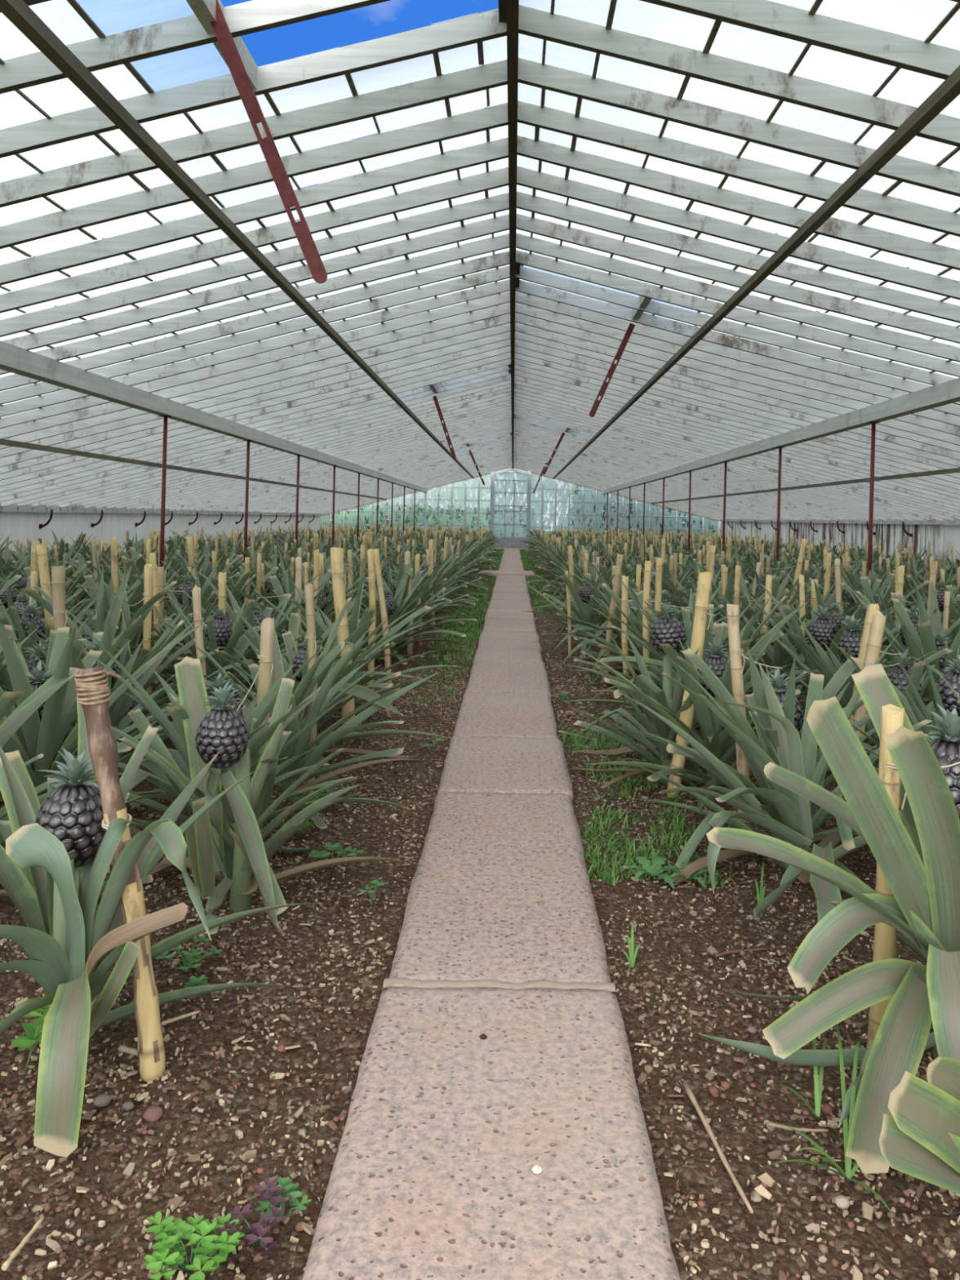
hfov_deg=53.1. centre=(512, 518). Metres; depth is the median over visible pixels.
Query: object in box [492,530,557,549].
ground
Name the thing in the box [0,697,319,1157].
plant
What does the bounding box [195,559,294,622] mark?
plant
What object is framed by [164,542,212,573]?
plant
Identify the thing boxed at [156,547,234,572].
plant
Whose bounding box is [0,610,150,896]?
plant
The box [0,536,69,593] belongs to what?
plant
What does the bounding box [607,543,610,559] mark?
stake
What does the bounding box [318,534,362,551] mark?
plant
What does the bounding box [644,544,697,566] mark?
plant
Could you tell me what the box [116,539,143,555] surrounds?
plant
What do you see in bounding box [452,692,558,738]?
paving slab
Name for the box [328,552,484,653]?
plant
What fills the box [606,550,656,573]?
plant
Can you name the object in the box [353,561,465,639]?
plant
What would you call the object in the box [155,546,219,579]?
plant
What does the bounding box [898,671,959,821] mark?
plant
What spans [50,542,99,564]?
plant
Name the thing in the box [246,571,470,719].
plant
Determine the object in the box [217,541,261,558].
plant
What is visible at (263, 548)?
plant
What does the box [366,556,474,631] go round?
plant
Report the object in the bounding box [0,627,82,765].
plant
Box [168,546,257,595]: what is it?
plant
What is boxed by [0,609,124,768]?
plant
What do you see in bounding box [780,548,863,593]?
plant
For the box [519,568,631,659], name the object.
plant
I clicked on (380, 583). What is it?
stake
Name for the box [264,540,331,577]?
plant
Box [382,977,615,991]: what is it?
joint
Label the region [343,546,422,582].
plant
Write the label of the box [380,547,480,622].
plant
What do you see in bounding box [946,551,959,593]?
plant
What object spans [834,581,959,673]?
plant
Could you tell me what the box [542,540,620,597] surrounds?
plant
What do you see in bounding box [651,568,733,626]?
plant
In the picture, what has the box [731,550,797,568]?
plant
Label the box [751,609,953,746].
plant
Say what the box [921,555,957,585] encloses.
plant
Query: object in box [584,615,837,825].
plant
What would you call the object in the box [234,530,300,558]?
plant
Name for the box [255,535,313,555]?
plant
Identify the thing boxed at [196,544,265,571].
plant
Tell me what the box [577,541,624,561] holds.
plant
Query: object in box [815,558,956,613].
plant
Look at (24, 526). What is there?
wall
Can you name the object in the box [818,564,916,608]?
plant
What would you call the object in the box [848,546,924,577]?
plant
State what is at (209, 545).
plant
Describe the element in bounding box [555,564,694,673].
plant
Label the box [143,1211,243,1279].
plant
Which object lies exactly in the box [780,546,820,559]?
plant
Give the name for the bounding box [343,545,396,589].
plant
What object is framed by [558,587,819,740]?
plant
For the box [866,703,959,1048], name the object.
stake
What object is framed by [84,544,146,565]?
plant
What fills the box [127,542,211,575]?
plant
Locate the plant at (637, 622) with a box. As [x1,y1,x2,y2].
[555,571,727,699]
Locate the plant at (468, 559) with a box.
[456,544,496,584]
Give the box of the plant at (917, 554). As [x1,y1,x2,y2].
[905,546,948,563]
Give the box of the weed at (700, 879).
[659,862,708,888]
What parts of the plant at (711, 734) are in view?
stem, crown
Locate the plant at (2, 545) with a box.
[0,533,13,551]
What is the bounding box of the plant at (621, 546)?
[595,545,623,568]
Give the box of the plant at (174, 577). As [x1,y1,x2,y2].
[170,558,217,603]
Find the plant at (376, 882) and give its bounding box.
[359,880,386,902]
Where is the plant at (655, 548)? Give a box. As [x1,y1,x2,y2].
[644,543,697,560]
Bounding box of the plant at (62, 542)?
[19,533,98,572]
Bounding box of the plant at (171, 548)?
[128,538,204,557]
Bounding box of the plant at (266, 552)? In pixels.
[222,540,297,576]
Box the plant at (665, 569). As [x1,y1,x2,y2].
[608,557,701,604]
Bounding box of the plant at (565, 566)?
[535,551,610,604]
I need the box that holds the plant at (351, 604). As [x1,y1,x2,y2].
[281,589,412,679]
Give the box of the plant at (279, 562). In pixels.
[249,547,284,566]
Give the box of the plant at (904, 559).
[875,551,942,573]
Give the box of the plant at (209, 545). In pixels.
[182,537,224,552]
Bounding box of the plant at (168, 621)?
[118,596,264,696]
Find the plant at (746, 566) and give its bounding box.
[728,546,810,578]
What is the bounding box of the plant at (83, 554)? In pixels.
[64,536,176,591]
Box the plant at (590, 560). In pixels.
[542,549,616,605]
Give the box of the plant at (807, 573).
[764,568,850,610]
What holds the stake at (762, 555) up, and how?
on the floor
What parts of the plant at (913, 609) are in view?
crown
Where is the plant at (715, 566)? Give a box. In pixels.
[672,560,741,585]
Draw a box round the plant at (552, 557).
[537,545,566,582]
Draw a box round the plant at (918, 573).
[857,555,946,594]
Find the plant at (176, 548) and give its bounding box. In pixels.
[168,542,204,559]
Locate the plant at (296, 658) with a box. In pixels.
[158,597,448,792]
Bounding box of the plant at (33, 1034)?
[10,1008,47,1072]
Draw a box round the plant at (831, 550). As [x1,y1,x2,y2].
[817,547,864,573]
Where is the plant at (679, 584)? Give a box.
[649,567,734,624]
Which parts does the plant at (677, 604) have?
crown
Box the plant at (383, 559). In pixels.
[352,549,404,586]
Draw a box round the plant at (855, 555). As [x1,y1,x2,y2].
[831,545,906,571]
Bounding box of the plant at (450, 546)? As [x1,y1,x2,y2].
[420,540,489,597]
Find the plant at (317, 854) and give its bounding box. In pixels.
[306,842,364,868]
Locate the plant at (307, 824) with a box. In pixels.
[295,822,315,839]
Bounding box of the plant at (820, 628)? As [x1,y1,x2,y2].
[742,583,937,748]
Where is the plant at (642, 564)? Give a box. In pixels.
[608,555,667,582]
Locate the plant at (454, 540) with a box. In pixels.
[436,540,487,581]
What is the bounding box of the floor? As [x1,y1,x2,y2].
[0,548,959,1279]
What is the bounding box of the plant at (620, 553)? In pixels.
[600,551,648,572]
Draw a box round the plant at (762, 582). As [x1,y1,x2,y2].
[745,571,799,645]
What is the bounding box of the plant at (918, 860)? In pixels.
[697,663,959,1173]
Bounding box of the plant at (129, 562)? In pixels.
[49,551,189,645]
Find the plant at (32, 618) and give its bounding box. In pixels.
[0,576,104,703]
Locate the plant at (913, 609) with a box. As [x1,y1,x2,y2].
[882,604,954,697]
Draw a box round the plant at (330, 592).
[261,560,374,648]
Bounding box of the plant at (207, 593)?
[120,560,243,643]
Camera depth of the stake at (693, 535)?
14.65 m
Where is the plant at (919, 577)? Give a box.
[905,564,957,586]
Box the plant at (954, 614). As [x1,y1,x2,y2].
[848,577,959,651]
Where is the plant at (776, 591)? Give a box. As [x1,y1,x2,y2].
[648,561,864,693]
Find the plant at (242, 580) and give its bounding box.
[151,551,281,652]
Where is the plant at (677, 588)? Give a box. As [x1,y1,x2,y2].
[634,568,799,630]
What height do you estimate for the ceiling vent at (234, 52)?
1.253 m
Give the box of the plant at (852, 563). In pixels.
[831,560,885,577]
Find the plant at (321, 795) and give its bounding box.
[297,792,336,804]
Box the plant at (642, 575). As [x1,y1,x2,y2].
[621,554,696,582]
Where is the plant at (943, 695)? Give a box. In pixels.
[817,646,959,833]
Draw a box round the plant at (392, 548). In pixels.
[346,538,403,558]
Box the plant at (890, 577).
[790,563,918,645]
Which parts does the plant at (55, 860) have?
stem, crown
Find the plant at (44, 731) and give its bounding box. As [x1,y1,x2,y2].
[0,614,208,849]
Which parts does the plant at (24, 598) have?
crown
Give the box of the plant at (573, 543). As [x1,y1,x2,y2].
[535,537,597,582]
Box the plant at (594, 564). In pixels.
[555,558,634,628]
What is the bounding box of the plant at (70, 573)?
[10,549,91,595]
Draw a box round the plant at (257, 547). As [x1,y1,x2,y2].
[208,533,284,562]
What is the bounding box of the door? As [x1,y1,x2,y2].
[489,468,531,548]
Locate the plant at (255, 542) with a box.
[231,536,265,551]
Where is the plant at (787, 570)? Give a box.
[733,556,823,599]
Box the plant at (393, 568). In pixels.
[366,547,404,578]
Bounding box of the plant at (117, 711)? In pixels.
[0,610,209,807]
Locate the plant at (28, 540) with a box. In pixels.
[0,538,85,589]
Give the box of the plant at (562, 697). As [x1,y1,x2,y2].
[553,692,569,703]
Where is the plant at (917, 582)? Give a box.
[902,562,956,608]
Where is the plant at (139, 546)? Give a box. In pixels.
[121,537,185,561]
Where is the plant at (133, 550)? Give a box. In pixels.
[71,544,169,576]
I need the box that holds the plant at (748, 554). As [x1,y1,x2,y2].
[732,545,781,565]
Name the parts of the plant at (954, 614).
crown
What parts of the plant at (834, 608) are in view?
crown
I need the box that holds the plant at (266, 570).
[238,557,312,601]
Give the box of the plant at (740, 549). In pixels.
[698,539,768,564]
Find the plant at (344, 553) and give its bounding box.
[343,552,359,572]
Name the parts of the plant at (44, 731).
crown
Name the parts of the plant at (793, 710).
crown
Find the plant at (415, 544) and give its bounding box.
[388,534,438,563]
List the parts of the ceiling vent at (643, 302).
hinge rail, pane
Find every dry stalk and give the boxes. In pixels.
[1,1216,44,1271]
[117,1044,164,1071]
[160,1009,199,1026]
[557,730,595,740]
[684,1084,753,1213]
[715,947,768,957]
[768,1122,828,1132]
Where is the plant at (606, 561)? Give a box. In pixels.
[547,560,635,617]
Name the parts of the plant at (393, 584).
crown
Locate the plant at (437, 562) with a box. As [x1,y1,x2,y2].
[387,551,475,612]
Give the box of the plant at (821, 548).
[804,541,853,566]
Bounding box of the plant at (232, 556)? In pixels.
[170,542,250,567]
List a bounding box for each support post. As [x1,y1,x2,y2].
[159,414,172,567]
[243,440,253,560]
[294,454,302,548]
[331,465,337,545]
[356,472,361,538]
[376,478,380,538]
[391,482,394,533]
[403,486,404,530]
[413,488,415,533]
[606,493,608,530]
[616,490,618,535]
[628,487,631,535]
[643,483,645,535]
[662,477,665,534]
[687,471,693,551]
[722,461,728,551]
[776,446,785,561]
[866,421,879,581]
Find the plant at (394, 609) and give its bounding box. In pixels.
[301,556,466,665]
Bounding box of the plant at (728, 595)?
[673,564,791,670]
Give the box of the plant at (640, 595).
[573,571,767,714]
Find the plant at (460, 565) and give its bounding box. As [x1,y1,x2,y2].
[452,549,488,595]
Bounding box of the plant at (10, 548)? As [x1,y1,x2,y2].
[8,547,54,586]
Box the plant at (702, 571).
[672,561,756,591]
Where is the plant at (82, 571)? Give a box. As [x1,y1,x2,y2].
[48,549,121,620]
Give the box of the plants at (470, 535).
[182,520,866,574]
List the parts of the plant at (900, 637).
crown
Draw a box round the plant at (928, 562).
[911,555,949,572]
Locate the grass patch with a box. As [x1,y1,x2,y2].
[555,720,737,888]
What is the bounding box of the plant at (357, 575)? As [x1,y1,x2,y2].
[326,551,397,621]
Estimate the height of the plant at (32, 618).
0.695 m
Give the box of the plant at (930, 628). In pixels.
[810,577,959,725]
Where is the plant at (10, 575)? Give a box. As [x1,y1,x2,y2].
[1,568,21,595]
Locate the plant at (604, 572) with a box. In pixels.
[532,550,672,635]
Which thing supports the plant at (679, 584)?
on the floor
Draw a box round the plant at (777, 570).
[733,563,817,644]
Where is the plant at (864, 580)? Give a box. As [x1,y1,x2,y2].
[822,570,928,648]
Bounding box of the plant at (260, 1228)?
[215,1177,292,1256]
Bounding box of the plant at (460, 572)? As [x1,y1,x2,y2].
[413,545,483,600]
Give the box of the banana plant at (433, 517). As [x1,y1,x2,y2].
[426,511,460,528]
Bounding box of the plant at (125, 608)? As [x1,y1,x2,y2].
[83,586,193,684]
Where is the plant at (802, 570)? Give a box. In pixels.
[791,552,833,581]
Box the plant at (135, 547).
[104,533,179,564]
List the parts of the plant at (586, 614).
stem, crown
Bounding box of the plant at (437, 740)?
[420,737,445,751]
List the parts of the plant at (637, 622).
crown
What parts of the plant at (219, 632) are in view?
crown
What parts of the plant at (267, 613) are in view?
crown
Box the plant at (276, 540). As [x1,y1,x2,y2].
[269,539,333,557]
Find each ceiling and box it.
[0,0,511,514]
[513,0,959,521]
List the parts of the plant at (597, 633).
crown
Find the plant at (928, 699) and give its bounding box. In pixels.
[913,645,959,701]
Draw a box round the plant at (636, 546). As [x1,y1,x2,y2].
[595,540,656,573]
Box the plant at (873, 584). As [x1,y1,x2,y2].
[804,573,906,645]
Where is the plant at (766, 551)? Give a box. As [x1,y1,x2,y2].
[766,551,834,567]
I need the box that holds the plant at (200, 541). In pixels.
[169,537,231,564]
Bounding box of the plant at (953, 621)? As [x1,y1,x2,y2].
[951,619,959,629]
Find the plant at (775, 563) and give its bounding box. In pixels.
[733,548,822,591]
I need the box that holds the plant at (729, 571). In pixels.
[672,557,741,586]
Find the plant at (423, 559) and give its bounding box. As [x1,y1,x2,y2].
[386,540,475,604]
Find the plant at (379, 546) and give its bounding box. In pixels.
[351,537,400,555]
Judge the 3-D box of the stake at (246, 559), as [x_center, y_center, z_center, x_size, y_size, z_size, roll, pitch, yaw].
[-2.025,0.644,6.970,0.253,0.724,0.047,1,0,-19]
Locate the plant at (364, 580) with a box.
[281,562,396,620]
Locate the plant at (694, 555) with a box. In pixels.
[644,549,718,577]
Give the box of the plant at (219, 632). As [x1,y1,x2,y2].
[118,595,319,706]
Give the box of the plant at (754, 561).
[733,547,780,573]
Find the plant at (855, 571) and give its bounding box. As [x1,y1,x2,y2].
[780,547,905,612]
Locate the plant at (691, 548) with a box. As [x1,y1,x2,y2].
[683,544,736,565]
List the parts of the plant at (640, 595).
crown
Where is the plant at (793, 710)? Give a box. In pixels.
[602,648,901,883]
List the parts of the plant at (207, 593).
crown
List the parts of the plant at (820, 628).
crown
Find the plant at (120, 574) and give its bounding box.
[71,549,186,613]
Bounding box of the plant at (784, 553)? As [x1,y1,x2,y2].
[769,549,822,575]
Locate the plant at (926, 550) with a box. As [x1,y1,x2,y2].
[881,549,949,571]
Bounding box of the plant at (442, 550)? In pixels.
[415,546,480,606]
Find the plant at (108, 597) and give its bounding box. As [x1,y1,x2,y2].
[35,547,185,651]
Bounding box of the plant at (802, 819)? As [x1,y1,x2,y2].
[611,634,933,956]
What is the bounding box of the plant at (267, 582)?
[204,548,313,630]
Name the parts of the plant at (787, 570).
crown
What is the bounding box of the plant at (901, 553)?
[859,546,928,570]
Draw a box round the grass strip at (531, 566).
[520,549,566,613]
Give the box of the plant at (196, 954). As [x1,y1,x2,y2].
[155,934,222,970]
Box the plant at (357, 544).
[326,533,406,564]
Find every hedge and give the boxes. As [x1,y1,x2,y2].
[324,502,537,536]
[570,483,715,537]
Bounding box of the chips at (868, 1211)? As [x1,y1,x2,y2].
[0,608,959,1279]
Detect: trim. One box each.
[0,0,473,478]
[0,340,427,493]
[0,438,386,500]
[0,503,322,515]
[506,0,519,468]
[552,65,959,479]
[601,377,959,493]
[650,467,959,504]
[719,518,959,524]
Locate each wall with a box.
[0,511,323,563]
[323,466,719,549]
[718,520,959,571]
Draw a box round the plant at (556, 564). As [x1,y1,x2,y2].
[527,539,609,596]
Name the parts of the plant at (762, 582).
crown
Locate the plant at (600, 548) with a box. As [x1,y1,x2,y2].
[578,539,630,562]
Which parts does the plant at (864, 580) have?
crown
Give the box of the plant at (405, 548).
[352,541,422,577]
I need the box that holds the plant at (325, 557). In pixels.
[304,543,367,573]
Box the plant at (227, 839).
[111,656,430,937]
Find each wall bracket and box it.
[39,509,53,528]
[91,510,103,527]
[134,511,146,526]
[164,511,173,525]
[188,511,198,524]
[213,512,222,524]
[809,520,817,532]
[836,521,844,533]
[866,521,875,535]
[902,521,912,537]
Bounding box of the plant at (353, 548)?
[346,542,390,558]
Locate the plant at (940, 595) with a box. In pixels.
[888,579,959,627]
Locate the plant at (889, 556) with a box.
[865,546,903,567]
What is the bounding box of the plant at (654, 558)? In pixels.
[612,551,686,576]
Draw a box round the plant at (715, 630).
[566,595,821,767]
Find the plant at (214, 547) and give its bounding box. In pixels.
[175,541,241,564]
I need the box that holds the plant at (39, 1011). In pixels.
[33,1004,51,1030]
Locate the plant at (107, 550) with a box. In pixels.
[58,540,133,599]
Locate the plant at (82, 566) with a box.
[12,553,109,623]
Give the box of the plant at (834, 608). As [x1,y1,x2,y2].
[770,579,915,661]
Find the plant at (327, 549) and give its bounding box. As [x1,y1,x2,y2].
[305,536,352,559]
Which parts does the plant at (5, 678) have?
crown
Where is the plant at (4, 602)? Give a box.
[0,580,34,671]
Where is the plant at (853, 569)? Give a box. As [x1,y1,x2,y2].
[849,561,906,580]
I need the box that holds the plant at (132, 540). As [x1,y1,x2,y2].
[97,534,143,549]
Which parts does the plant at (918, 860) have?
stem, crown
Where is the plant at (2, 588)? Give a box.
[0,574,39,667]
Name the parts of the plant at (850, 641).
crown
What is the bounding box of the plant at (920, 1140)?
[879,1057,959,1194]
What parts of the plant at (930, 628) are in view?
crown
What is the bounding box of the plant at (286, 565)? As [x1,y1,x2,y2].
[249,542,366,585]
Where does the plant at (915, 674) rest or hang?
on the floor
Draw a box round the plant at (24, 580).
[0,560,90,603]
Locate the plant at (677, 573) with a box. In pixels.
[665,546,719,597]
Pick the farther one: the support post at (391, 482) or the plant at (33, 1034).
the support post at (391, 482)
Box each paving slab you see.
[302,986,679,1279]
[386,791,612,992]
[437,736,573,799]
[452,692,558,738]
[465,660,551,695]
[472,648,542,663]
[476,569,535,577]
[477,631,542,653]
[481,618,537,632]
[484,608,535,622]
[488,600,532,608]
[490,592,530,600]
[492,586,528,593]
[493,581,528,587]
[495,577,526,582]
[496,574,525,577]
[498,568,524,570]
[499,562,523,565]
[499,564,523,568]
[500,560,522,563]
[501,556,521,559]
[501,558,521,560]
[502,551,519,553]
[502,553,520,555]
[502,555,520,556]
[503,549,519,551]
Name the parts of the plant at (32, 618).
crown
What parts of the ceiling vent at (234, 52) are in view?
hinge rail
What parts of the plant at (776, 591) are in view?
crown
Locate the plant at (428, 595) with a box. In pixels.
[364,562,476,636]
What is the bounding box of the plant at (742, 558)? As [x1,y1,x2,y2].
[696,556,753,571]
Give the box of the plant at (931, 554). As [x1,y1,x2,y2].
[886,545,948,564]
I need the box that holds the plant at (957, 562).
[942,558,959,570]
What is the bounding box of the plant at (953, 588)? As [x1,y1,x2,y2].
[906,582,959,611]
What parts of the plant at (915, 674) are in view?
crown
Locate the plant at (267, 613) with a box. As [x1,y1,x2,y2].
[155,571,328,699]
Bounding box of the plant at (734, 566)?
[714,558,772,584]
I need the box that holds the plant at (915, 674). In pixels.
[784,635,937,792]
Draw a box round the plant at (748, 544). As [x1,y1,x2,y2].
[748,544,789,558]
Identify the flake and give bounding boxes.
[531,1164,542,1173]
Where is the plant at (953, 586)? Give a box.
[903,580,957,604]
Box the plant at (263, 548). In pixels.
[219,542,297,597]
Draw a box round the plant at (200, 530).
[164,529,207,544]
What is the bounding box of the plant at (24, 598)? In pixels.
[0,576,118,691]
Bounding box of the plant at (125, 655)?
[10,605,252,767]
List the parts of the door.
kick panel, glass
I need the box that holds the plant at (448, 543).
[424,535,491,589]
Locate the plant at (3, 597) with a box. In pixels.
[0,577,83,653]
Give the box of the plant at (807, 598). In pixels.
[733,569,906,664]
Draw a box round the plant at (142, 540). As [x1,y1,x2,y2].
[122,533,181,553]
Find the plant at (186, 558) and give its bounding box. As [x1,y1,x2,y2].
[181,549,204,565]
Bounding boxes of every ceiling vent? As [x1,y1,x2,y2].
[186,0,506,283]
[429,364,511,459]
[466,432,511,484]
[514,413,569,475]
[515,262,651,417]
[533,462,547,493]
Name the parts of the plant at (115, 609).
crown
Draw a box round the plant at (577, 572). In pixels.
[551,551,610,604]
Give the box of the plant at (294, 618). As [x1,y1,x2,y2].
[206,607,385,720]
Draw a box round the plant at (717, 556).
[682,542,753,567]
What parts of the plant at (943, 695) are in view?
crown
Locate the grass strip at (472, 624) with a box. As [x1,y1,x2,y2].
[406,549,503,703]
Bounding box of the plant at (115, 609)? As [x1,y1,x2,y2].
[0,565,225,703]
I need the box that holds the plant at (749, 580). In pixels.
[718,555,773,584]
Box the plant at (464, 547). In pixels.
[436,533,483,582]
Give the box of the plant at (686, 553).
[665,538,714,562]
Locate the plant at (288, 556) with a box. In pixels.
[259,542,322,565]
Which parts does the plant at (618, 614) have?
stem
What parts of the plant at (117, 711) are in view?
crown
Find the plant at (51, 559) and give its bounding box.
[8,542,78,593]
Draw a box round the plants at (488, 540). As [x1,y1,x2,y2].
[152,524,885,582]
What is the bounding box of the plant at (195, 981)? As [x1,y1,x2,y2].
[183,974,208,999]
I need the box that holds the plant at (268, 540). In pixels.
[221,539,290,561]
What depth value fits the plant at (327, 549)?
13.44 m
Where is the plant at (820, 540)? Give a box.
[819,540,853,560]
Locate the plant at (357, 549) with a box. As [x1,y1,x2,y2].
[318,543,368,573]
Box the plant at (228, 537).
[200,533,257,552]
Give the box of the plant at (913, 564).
[873,549,956,611]
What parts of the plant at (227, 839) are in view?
crown, stem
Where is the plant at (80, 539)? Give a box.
[12,528,110,563]
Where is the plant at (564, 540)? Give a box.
[529,535,604,586]
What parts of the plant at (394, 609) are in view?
stem, crown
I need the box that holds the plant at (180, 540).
[172,533,193,554]
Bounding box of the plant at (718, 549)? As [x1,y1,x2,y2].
[715,543,736,555]
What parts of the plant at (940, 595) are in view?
crown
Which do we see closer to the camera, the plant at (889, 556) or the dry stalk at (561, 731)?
the dry stalk at (561, 731)
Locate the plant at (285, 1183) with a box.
[255,1176,311,1223]
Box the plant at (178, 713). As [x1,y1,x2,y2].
[4,644,408,897]
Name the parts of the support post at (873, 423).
plate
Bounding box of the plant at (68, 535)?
[54,534,121,555]
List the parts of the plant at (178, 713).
crown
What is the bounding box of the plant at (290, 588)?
[226,549,393,657]
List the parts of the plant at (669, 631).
stem, crown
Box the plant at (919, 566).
[884,553,947,573]
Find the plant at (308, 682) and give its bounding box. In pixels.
[138,626,438,831]
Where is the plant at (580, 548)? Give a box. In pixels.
[533,537,608,591]
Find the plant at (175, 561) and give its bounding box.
[155,547,261,609]
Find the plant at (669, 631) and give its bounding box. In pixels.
[556,602,758,788]
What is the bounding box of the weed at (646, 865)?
[620,856,682,888]
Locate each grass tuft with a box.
[586,666,599,687]
[619,924,644,967]
[752,862,768,914]
[762,1023,895,1218]
[770,1038,828,1117]
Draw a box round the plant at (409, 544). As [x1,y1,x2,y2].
[381,539,439,565]
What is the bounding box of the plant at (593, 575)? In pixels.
[528,551,648,633]
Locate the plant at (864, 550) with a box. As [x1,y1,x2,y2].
[837,545,895,564]
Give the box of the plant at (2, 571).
[0,549,31,583]
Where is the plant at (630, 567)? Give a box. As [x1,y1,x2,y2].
[624,546,706,594]
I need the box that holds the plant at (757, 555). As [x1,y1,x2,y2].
[746,545,818,573]
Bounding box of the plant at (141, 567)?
[65,550,177,611]
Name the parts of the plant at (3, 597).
crown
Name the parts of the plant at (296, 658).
crown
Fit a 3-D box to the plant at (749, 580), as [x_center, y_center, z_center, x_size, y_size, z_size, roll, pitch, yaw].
[2.645,0.736,10.686,1.069,0.716,1.115,1,0,25]
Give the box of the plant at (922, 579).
[888,556,956,599]
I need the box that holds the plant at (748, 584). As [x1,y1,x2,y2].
[703,565,782,625]
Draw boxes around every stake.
[15,537,19,581]
[17,541,22,580]
[22,542,26,575]
[29,571,36,604]
[30,545,37,576]
[32,543,53,634]
[33,539,39,605]
[40,565,68,745]
[41,538,45,545]
[51,539,55,557]
[53,544,58,564]
[73,666,165,1081]
[90,538,125,589]
[97,537,102,560]
[100,538,105,555]
[105,542,109,555]
[110,537,118,596]
[117,547,120,579]
[125,530,128,555]
[128,563,152,717]
[143,537,146,555]
[146,537,151,564]
[149,533,152,551]
[149,551,185,684]
[152,535,156,558]
[156,565,164,634]
[158,530,159,566]
[164,544,168,563]
[164,569,166,615]
[186,525,189,537]
[186,535,200,583]
[186,566,191,582]
[191,585,207,693]
[193,533,197,562]
[212,551,216,578]
[215,533,217,561]
[217,572,226,650]
[223,535,228,558]
[225,558,229,573]
[226,557,249,604]
[233,530,236,546]
[236,617,274,831]
[250,536,256,586]
[255,556,302,649]
[256,552,262,600]
[261,541,264,563]
[261,562,265,603]
[270,533,272,544]
[284,542,287,559]
[286,533,289,542]
[290,557,294,582]
[297,546,301,557]
[302,549,319,608]
[304,561,308,598]
[304,582,317,801]
[306,551,309,572]
[312,532,317,554]
[315,533,318,550]
[319,552,324,593]
[324,549,353,625]
[326,528,328,545]
[330,547,355,743]
[338,534,341,547]
[342,537,345,549]
[354,534,356,548]
[359,544,364,606]
[362,534,364,544]
[364,531,368,567]
[367,548,375,690]
[369,532,372,546]
[373,548,391,683]
[380,535,382,546]
[383,536,386,559]
[395,544,399,584]
[396,553,422,645]
[404,550,413,654]
[411,538,414,560]
[422,539,435,624]
[423,527,426,547]
[426,549,430,619]
[433,530,437,555]
[433,550,435,614]
[440,537,448,611]
[448,537,452,553]
[448,545,453,599]
[455,541,459,564]
[558,537,562,582]
[562,531,564,553]
[564,569,571,655]
[568,545,592,624]
[573,539,577,553]
[582,546,584,561]
[582,557,592,604]
[584,553,588,571]
[591,551,595,621]
[595,556,599,625]
[602,552,654,682]
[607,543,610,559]
[609,546,612,556]
[611,565,615,583]
[621,575,653,707]
[624,542,626,567]
[631,536,634,562]
[635,564,641,592]
[638,541,640,557]
[640,534,644,566]
[642,560,692,719]
[644,539,647,561]
[649,547,653,570]
[651,556,662,684]
[661,538,665,571]
[666,571,715,797]
[668,546,671,575]
[670,555,673,580]
[673,552,677,599]
[679,553,682,573]
[680,539,683,553]
[692,533,694,554]
[697,549,702,583]
[702,544,705,561]
[706,541,710,572]
[707,545,711,572]
[708,544,715,595]
[720,551,724,569]
[720,564,725,603]
[724,536,730,565]
[725,566,728,587]
[726,604,782,823]
[728,538,731,568]
[733,564,756,620]
[746,562,760,639]
[748,540,751,554]
[754,538,757,554]
[757,532,760,554]
[759,552,764,581]
[759,574,774,675]
[761,543,764,553]
[764,538,806,607]
[765,556,769,574]
[772,536,773,554]
[781,547,785,564]
[792,573,805,705]
[804,560,808,570]
[805,538,808,551]
[806,545,811,565]
[809,578,817,648]
[817,551,831,604]
[822,539,826,559]
[822,549,829,611]
[834,558,842,613]
[840,542,843,558]
[842,551,848,591]
[842,553,847,603]
[842,604,902,798]
[843,610,902,799]
[846,556,849,591]
[861,560,866,583]
[866,543,868,559]
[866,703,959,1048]
[878,543,881,556]
[878,556,881,578]
[885,558,890,575]
[893,552,899,621]
[893,564,914,653]
[897,541,900,552]
[903,547,906,559]
[906,546,911,580]
[909,542,912,559]
[924,555,928,584]
[927,560,939,608]
[928,540,930,555]
[928,558,933,571]
[937,551,942,568]
[940,568,944,589]
[942,591,950,644]
[950,541,954,566]
[956,567,959,590]
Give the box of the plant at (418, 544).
[393,542,426,553]
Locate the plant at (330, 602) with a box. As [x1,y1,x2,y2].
[244,566,381,648]
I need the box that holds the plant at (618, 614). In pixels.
[562,577,688,687]
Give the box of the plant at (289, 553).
[285,548,347,575]
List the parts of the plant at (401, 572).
stem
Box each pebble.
[93,1093,111,1106]
[121,1101,134,1111]
[142,1105,163,1122]
[479,1033,487,1039]
[746,1026,756,1034]
[750,1191,761,1201]
[834,1195,850,1209]
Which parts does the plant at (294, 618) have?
crown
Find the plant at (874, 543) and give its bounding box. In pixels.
[820,542,884,561]
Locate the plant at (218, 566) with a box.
[195,548,280,597]
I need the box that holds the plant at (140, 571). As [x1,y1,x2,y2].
[93,546,204,640]
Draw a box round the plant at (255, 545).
[240,535,288,554]
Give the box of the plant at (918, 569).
[885,550,959,580]
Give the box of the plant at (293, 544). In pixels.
[268,535,330,556]
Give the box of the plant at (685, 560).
[653,543,705,575]
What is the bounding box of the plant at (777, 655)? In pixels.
[738,599,884,716]
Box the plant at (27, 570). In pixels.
[14,556,127,625]

